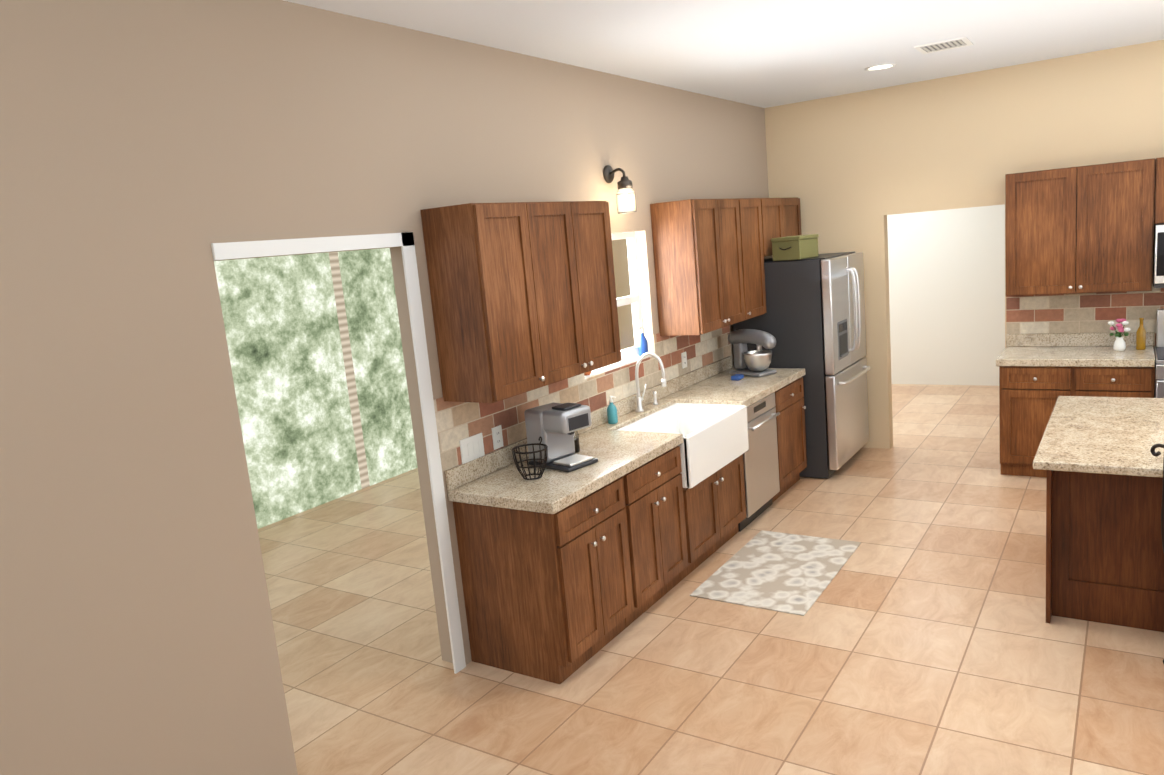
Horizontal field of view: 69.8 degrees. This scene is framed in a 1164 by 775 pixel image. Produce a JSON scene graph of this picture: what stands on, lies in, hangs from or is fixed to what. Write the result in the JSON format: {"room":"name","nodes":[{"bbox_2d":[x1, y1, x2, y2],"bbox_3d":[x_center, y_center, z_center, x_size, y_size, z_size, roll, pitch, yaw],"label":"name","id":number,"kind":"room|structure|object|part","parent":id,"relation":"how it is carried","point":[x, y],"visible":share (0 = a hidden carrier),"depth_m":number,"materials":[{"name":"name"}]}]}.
{"room":"kitchen","nodes":[
{"label":"kitchen","id":0,"kind":"room"},
{"bbox_2d":[0,0,771,774],"bbox_3d":[-0.712,-0.130,4.103,0.156,3.070,9.120,1,12,33],"label":"wall","id":1,"kind":"structure","parent":0,"point":[152,152],"depth_m":2.96,"materials":[{"name":"beige paint"}]},
{"bbox_2d":[211,232,465,673],"bbox_3d":[-0.961,0.443,3.604,0.012,2.160,1.015,1,12,33],"label":"door frame","id":2,"kind":"structure","parent":1,"relation":"attached to","point":[263,248],"depth_m":3.88,"materials":[{"name":"white wood"}]},
{"bbox_2d":[459,433,484,463],"bbox_3d":[-0.553,0.306,4.210,0.008,0.120,0.170,1,12,33],"label":"outlet","id":3,"kind":"object","parent":1,"relation":"attached to","point":[471,448],"depth_m":4.20,"materials":[{"name":"white plastic"}]},
{"bbox_2d":[491,425,503,449],"bbox_3d":[-0.442,0.261,4.376,0.008,0.115,0.075,1,12,33],"label":"outlet","id":4,"kind":"object","parent":1,"relation":"attached to","point":[497,436],"depth_m":4.37,"materials":[{"name":"white plastic"}]},
{"bbox_2d":[420,201,620,402],"bbox_3d":[-0.249,-0.488,4.335,0.353,0.910,1.160,1,12,33],"label":"upper cabinet","id":5,"kind":"object","parent":1,"relation":"attached to","point":[523,298],"visible":1,"depth_m":4.00,"materials":[{"name":"brown wood"}]},
{"bbox_2d":[584,231,650,378],"bbox_3d":[0.168,-0.559,5.405,0.125,0.858,0.908,1,12,33],"label":"window","id":6,"kind":"structure","parent":1,"relation":"in","point":[629,355],"depth_m":5.71,"materials":[{"name":"white"}]},
{"bbox_2d":[637,326,647,355],"bbox_3d":[0.410,-0.319,5.721,0.066,0.210,0.088,1,12,33],"label":"spray bottle","id":7,"kind":"object","parent":6,"relation":"on","point":[642,345],"visible":0.85,"depth_m":5.71,"materials":[{"name":"blue plastic"}]},
{"bbox_2d":[603,165,636,213],"bbox_3d":[0.246,-1.243,5.217,0.181,0.308,0.124,1,12,33],"label":"sconce","id":8,"kind":"object","parent":1,"relation":"attached to","point":[608,176],"depth_m":5.17,"materials":[{"name":"brown metal"}]},
{"bbox_3d":[0.276,-1.170,5.214,0.119,0.160,0.119,1,12,33],"label":"sconce shade","id":9,"kind":"part","parent":8,"relation":"part of","materials":[{"name":"white glass"}]},
{"bbox_2d":[681,352,686,368],"bbox_3d":[0.758,-0.203,6.180,0.008,0.115,0.075,1,12,33],"label":"outlet","id":10,"kind":"object","parent":1,"relation":"attached to","point":[683,355],"depth_m":6.17,"materials":[{"name":"white plastic"}]},
{"bbox_2d":[650,197,801,335],"bbox_3d":[1.237,-1.013,6.570,0.353,0.910,2.150,1,12,33],"label":"upper cabinet","id":11,"kind":"object","parent":1,"relation":"attached to","point":[710,255],"visible":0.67,"depth_m":5.84,"materials":[{"name":"brown wood"}]},
{"bbox_2d":[258,384,1163,774],"bbox_3d":[2.748,1.200,3.999,12.200,0.120,12.200,1,12,33],"label":"floor","id":12,"kind":"structure","parent":0,"point":[920,638],"depth_m":4.02,"materials":[{"name":"tile"}]},
{"bbox_2d":[453,473,640,683],"bbox_3d":[-0.171,0.919,4.264,0.618,0.860,0.628,1,12,33],"label":"base cabinet","id":13,"kind":"object","parent":12,"relation":"on","point":[561,596],"depth_m":4.03,"materials":[{"name":"brown wood"}]},
{"bbox_2d":[445,356,804,513],"bbox_3d":[0.547,0.154,5.312,0.632,0.155,3.475,1,12,33],"label":"countertop","id":14,"kind":"structure","parent":13,"relation":"on","point":[494,478],"depth_m":4.51,"materials":[{"name":"stone"}]},
{"bbox_2d":[511,436,547,479],"bbox_3d":[-0.254,0.356,4.139,0.182,0.186,0.219,1,12,33],"label":"wire basket","id":15,"kind":"object","parent":14,"relation":"on","point":[518,467],"visible":1,"depth_m":4.12,"materials":[{"name":"black metal"}]},
{"bbox_2d":[524,402,597,471],"bbox_3d":[-0.112,0.243,4.341,0.220,0.318,0.310,-15,14,-43],"label":"coffee maker","id":16,"kind":"object","parent":14,"relation":"on","point":[554,426],"visible":1,"depth_m":4.28,"materials":[{"name":"grey plastic"}]},
{"bbox_2d":[574,431,579,453],"bbox_3d":[-0.061,0.282,4.574,0.091,0.152,0.092,1,12,33],"label":"glass jar","id":17,"kind":"object","parent":14,"relation":"on","point":[576,442],"visible":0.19,"depth_m":4.55,"materials":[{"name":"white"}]},
{"bbox_2d":[607,396,617,423],"bbox_3d":[0.188,0.137,5.207,0.068,0.176,0.064,1,12,33],"label":"soap dispenser","id":18,"kind":"object","parent":14,"relation":"on","point":[612,416],"visible":1,"depth_m":5.19,"materials":[{"name":"teal plastic"}]},
{"bbox_2d":[635,352,666,411],"bbox_3d":[0.497,-0.056,5.507,0.238,0.396,0.266,1,12,33],"label":"gooseneck faucet","id":19,"kind":"object","parent":14,"relation":"on","point":[639,398],"visible":1,"depth_m":5.46,"materials":[{"name":"silver metal"}]},
{"bbox_2d":[617,403,748,487],"bbox_3d":[0.642,0.347,5.315,0.530,0.308,0.882,1,12,33],"label":"farmhouse sink","id":20,"kind":"object","parent":14,"relation":"in","point":[715,437],"visible":0.65,"depth_m":5.31,"materials":[{"name":"white ceramic"}]},
{"bbox_2d":[731,374,743,380],"bbox_3d":[1.179,-0.078,6.333,0.070,0.035,0.100,1,12,33],"label":"sponge","id":21,"kind":"object","parent":14,"relation":"on","point":[736,377],"visible":0.96,"depth_m":6.30,"materials":[{"name":"blue"}]},
{"bbox_2d":[728,329,776,376],"bbox_3d":[1.322,-0.277,6.481,0.438,0.350,0.290,1,12,33],"label":"stand mixer","id":22,"kind":"object","parent":14,"relation":"on","point":[755,363],"visible":1,"depth_m":6.41,"materials":[{"name":"grey metal"}]},
{"bbox_2d":[629,446,692,614],"bbox_3d":[0.175,0.797,4.785,0.618,0.860,0.647,1,12,33],"label":"base cabinet","id":23,"kind":"object","parent":12,"relation":"on","point":[662,539],"depth_m":4.63,"materials":[{"name":"brown wood"}]},
{"bbox_2d":[689,454,745,569],"bbox_3d":[0.608,0.786,5.441,0.618,0.580,0.890,1,12,33],"label":"base cabinet","id":24,"kind":"object","parent":12,"relation":"on","point":[717,505],"depth_m":5.26,"materials":[{"name":"brown wood"}]},
{"bbox_2d":[738,392,779,531],"bbox_3d":[1.032,0.504,6.023,0.673,0.858,0.620,1,12,33],"label":"dishwasher","id":25,"kind":"object","parent":12,"relation":"on","point":[761,472],"visible":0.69,"depth_m":5.84,"materials":[{"name":"silver metal"}]},
{"bbox_2d":[690,530,860,615],"bbox_3d":[1.199,1.091,5.052,0.670,0.008,1.120,1,12,33],"label":"area rug","id":26,"kind":"object","parent":12,"relation":"on","point":[783,572],"visible":0.98,"depth_m":4.98,"materials":[{"name":"beige fabric"}]},
{"bbox_2d":[772,377,806,502],"bbox_3d":[1.353,0.381,6.557,0.618,0.860,0.640,1,12,33],"label":"base cabinet","id":27,"kind":"object","parent":12,"relation":"on","point":[789,400],"depth_m":6.39,"materials":[{"name":"brown wood"}]},
{"bbox_2d":[733,252,869,478],"bbox_3d":[1.906,-0.218,7.074,0.893,1.760,0.945,1,12,33],"label":"refrigerator","id":28,"kind":"object","parent":12,"relation":"on","point":[812,320],"visible":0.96,"depth_m":6.63,"materials":[{"name":"grey metal"}]},
{"bbox_2d":[771,234,818,260],"bbox_3d":[1.700,-1.115,6.649,0.250,0.180,0.390,4,13,41],"label":"box","id":29,"kind":"object","parent":28,"relation":"on","point":[799,247],"visible":1,"depth_m":6.54,"materials":[{"name":"green cardboard"}]},
{"bbox_2d":[999,366,1154,477],"bbox_3d":[3.712,0.215,6.278,0.961,0.860,0.643,1,12,33],"label":"base cabinet","id":30,"kind":"object","parent":12,"relation":"on","point":[1028,396],"visible":0.42,"depth_m":6.14,"materials":[{"name":"brown wood"}]},
{"bbox_2d":[996,332,1154,366],"bbox_3d":[3.661,-0.284,6.201,0.981,0.155,0.632,1,12,33],"label":"countertop","id":31,"kind":"structure","parent":30,"relation":"on","point":[1069,350],"depth_m":6.22,"materials":[{"name":"stone"}]},
{"bbox_2d":[1108,319,1130,350],"bbox_3d":[3.919,-0.384,6.091,0.141,0.231,0.152,1,12,33],"label":"flower vase","id":32,"kind":"object","parent":31,"relation":"on","point":[1119,344],"visible":1,"depth_m":6.07,"materials":[{"name":"white ceramic"}]},
{"bbox_2d":[1136,318,1145,349],"bbox_3d":[4.059,-0.391,6.057,0.058,0.231,0.060,1,12,33],"label":"oil bottle","id":33,"kind":"object","parent":31,"relation":"on","point":[1141,338],"visible":1,"depth_m":6.04,"materials":[{"name":"orange"}]},
{"bbox_2d":[1046,472,1163,631],"bbox_3d":[3.312,0.660,3.993,1.828,0.840,1.390,1,12,33],"label":"kitchen island","id":34,"kind":"object","parent":12,"relation":"on","point":[1105,554],"depth_m":4.00,"materials":[{"name":"brown wood"}]},
{"bbox_2d":[1033,396,1163,479],"bbox_3d":[3.264,0.231,3.906,1.906,0.040,1.500,1,12,33],"label":"island countertop","id":35,"kind":"structure","parent":34,"relation":"on","point":[1098,436],"depth_m":4.08,"materials":[{"name":"beige stone"}]},
{"bbox_2d":[1150,443,1163,663],"bbox_3d":[2.685,0.705,3.546,0.470,1.017,0.483,1,12,33],"label":"bar stool","id":36,"kind":"object","parent":12,"relation":"on","point":[1152,450],"visible":1,"depth_m":3.50,"materials":[{"name":"black metal"}]},
{"bbox_2d":[1154,309,1163,397],"bbox_3d":[4.394,0.082,5.724,0.775,1.190,0.723,1,12,33],"label":"range","id":37,"kind":"object","parent":12,"relation":"on","point":[1159,370],"visible":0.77,"depth_m":5.80,"materials":[{"name":"silver metal"}]},
{"bbox_2d":[283,0,1163,107],"bbox_3d":[2.684,-1.917,3.260,11.620,0.120,12.120,1,12,33],"label":"ceiling","id":38,"kind":"structure","parent":0,"point":[765,53],"depth_m":4.70,"materials":[{"name":"white paint"}]},
{"bbox_2d":[865,63,895,70],"bbox_3d":[2.100,-2.254,5.870,0.209,0.008,0.209,-6,10,-5],"label":"recessed light","id":39,"kind":"object","parent":38,"relation":"in","point":[880,66],"visible":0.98,"depth_m":5.79,"materials":[{"name":"white"}]},
{"bbox_2d":[914,36,972,53],"bbox_3d":[2.300,-2.173,5.303,0.300,0.008,0.300,1,12,33],"label":"ceiling vent","id":40,"kind":"object","parent":38,"relation":"in","point":[945,45],"visible":1,"depth_m":5.29,"materials":[{"name":"white metal"}]},
{"bbox_2d":[612,40,1163,448],"bbox_3d":[4.455,-0.927,5.983,11.620,3.070,0.126,1,12,33],"label":"wall","id":41,"kind":"structure","parent":0,"point":[851,171],"depth_m":6.67,"materials":[{"name":"beige paint"}]},
{"bbox_2d":[1005,157,1163,295],"bbox_3d":[4.388,-1.145,5.687,2.665,0.910,0.353,1,12,33],"label":"upper cabinet","id":42,"kind":"object","parent":41,"relation":"attached to","point":[1081,229],"visible":1,"depth_m":6.02,"materials":[{"name":"brown wood"}]},
{"bbox_2d":[1153,223,1163,287],"bbox_3d":[4.386,-0.930,5.706,0.780,0.433,0.407,1,12,33],"label":"over-the-range microwave","id":43,"kind":"object","parent":42,"relation":"attached to","point":[1158,272],"visible":1,"depth_m":5.75,"materials":[{"name":"grey metal"}]},
{"bbox_2d":[887,204,1004,385],"bbox_3d":[3.841,-1.558,9.917,6.240,3.070,0.120,1,12,33],"label":"wall","id":44,"kind":"structure","parent":0,"point":[947,292],"depth_m":9.70,"materials":[{"name":"white paint"}]},
{"label":"outside","id":45,"kind":"structure","parent":0,"visible":0},
{"bbox_2d":[214,248,417,528],"bbox_3d":[-2.928,-1.025,6.210,0.001,5.500,7.500,1,12,33],"label":"wall","id":46,"kind":"structure","parent":45,"point":[314,344],"depth_m":7.20,"materials":[{"name":"green"}]}
]}

